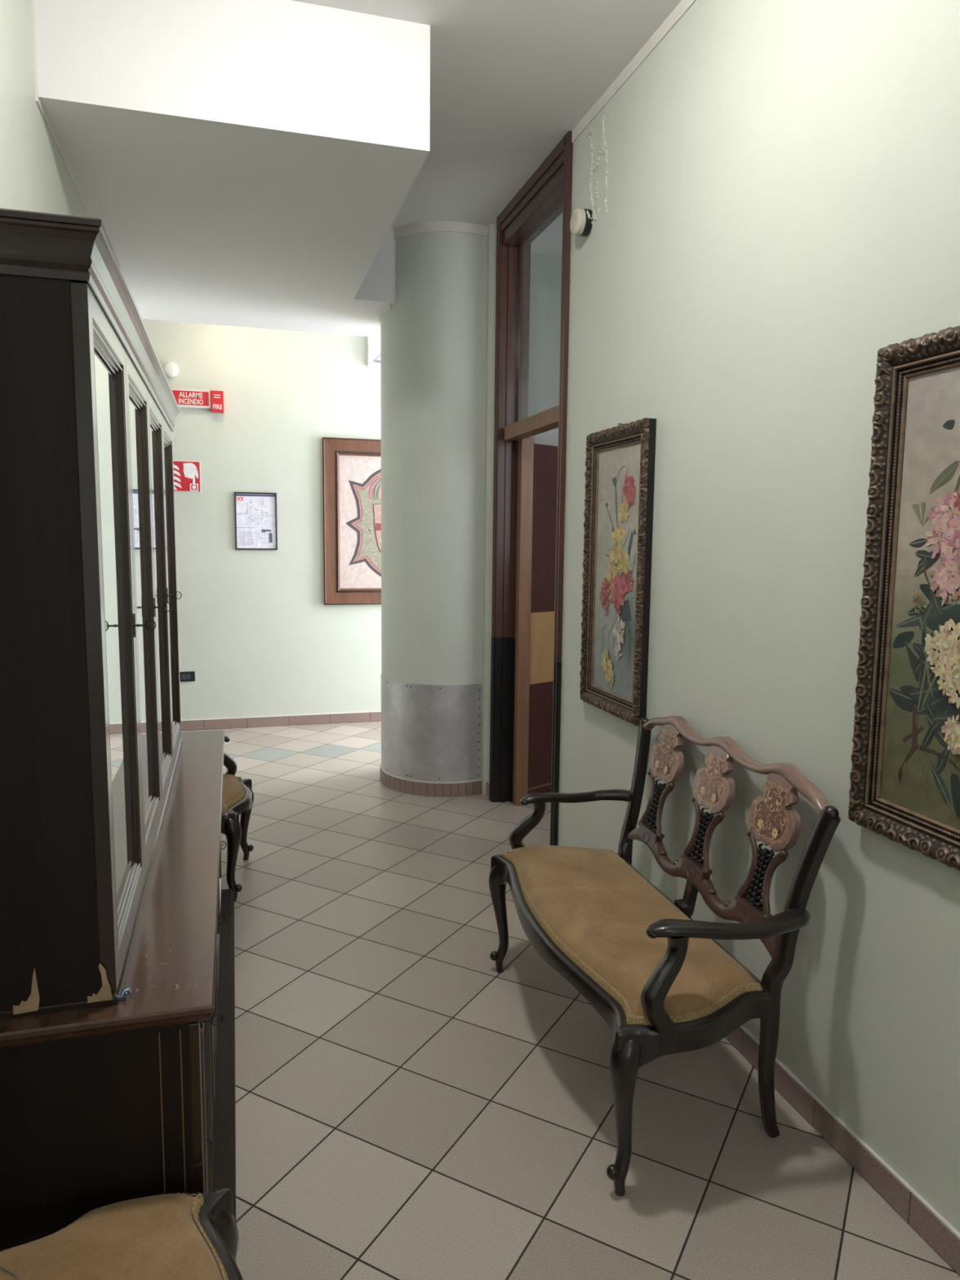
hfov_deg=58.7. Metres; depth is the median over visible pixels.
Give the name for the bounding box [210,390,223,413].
sign
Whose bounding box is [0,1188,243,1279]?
chair
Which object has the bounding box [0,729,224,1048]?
countertop
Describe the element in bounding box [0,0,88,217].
wall
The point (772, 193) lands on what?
wall
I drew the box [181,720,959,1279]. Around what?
floor
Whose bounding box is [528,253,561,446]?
wall
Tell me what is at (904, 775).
painting
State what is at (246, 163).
ceiling
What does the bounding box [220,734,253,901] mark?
armchair
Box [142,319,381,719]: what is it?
wall
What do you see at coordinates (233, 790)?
seat cushion
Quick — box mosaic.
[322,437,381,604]
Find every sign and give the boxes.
[171,388,210,408]
[173,460,201,492]
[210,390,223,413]
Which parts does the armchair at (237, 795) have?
arm, leg, seat rail, leg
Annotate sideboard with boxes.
[0,729,235,1262]
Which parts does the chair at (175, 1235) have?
leg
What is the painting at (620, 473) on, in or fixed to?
attached to the wall at (772, 193)
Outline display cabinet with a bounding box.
[0,208,182,1019]
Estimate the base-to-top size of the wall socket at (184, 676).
0.080 m
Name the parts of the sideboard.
door, door, door, door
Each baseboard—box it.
[181,711,381,730]
[724,1025,959,1275]
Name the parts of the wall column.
column cornice, column cornice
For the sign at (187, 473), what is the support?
attached to the wall at (258, 635)
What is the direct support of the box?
attached to the wall at (258, 635)
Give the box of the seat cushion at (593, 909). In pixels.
[507,844,756,1016]
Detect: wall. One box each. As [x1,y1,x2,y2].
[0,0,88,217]
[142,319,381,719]
[488,0,959,1232]
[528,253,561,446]
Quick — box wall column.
[378,221,494,797]
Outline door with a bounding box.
[488,130,573,845]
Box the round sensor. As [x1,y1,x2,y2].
[163,361,178,377]
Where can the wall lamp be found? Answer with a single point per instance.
(580, 224)
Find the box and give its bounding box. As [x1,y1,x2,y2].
[366,336,380,367]
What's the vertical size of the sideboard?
0.755 m
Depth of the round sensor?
6.49 m
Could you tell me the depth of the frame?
6.82 m
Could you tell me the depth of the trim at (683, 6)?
3.14 m
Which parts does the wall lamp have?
plate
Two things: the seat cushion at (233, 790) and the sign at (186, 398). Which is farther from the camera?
the sign at (186, 398)
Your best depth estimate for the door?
4.85 m
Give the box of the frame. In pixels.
[234,492,277,550]
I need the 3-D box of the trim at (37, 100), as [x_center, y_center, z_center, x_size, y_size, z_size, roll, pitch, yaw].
[-0.980,-1.724,1.268,0.006,0.434,8.560,-1,7,-16]
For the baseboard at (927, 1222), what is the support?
attached to the wall at (772, 193)
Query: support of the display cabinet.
on the sideboard
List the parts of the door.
head rail, pale panel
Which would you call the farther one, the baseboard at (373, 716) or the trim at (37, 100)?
the baseboard at (373, 716)
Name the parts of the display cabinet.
crown moulding, foot moulding, door, glass pane, lock plate, glass pane, door, lock plate, glass pane, door, glass pane, door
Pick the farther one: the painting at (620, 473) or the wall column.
the wall column
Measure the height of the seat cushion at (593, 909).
0.056 m
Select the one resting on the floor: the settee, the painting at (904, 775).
the settee
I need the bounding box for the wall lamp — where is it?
[569,207,594,237]
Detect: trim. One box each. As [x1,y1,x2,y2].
[31,0,91,217]
[571,0,696,142]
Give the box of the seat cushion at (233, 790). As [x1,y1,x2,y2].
[222,773,244,808]
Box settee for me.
[488,715,840,1196]
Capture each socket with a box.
[179,671,195,681]
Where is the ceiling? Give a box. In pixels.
[34,0,681,337]
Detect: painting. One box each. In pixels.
[579,417,656,726]
[848,325,959,871]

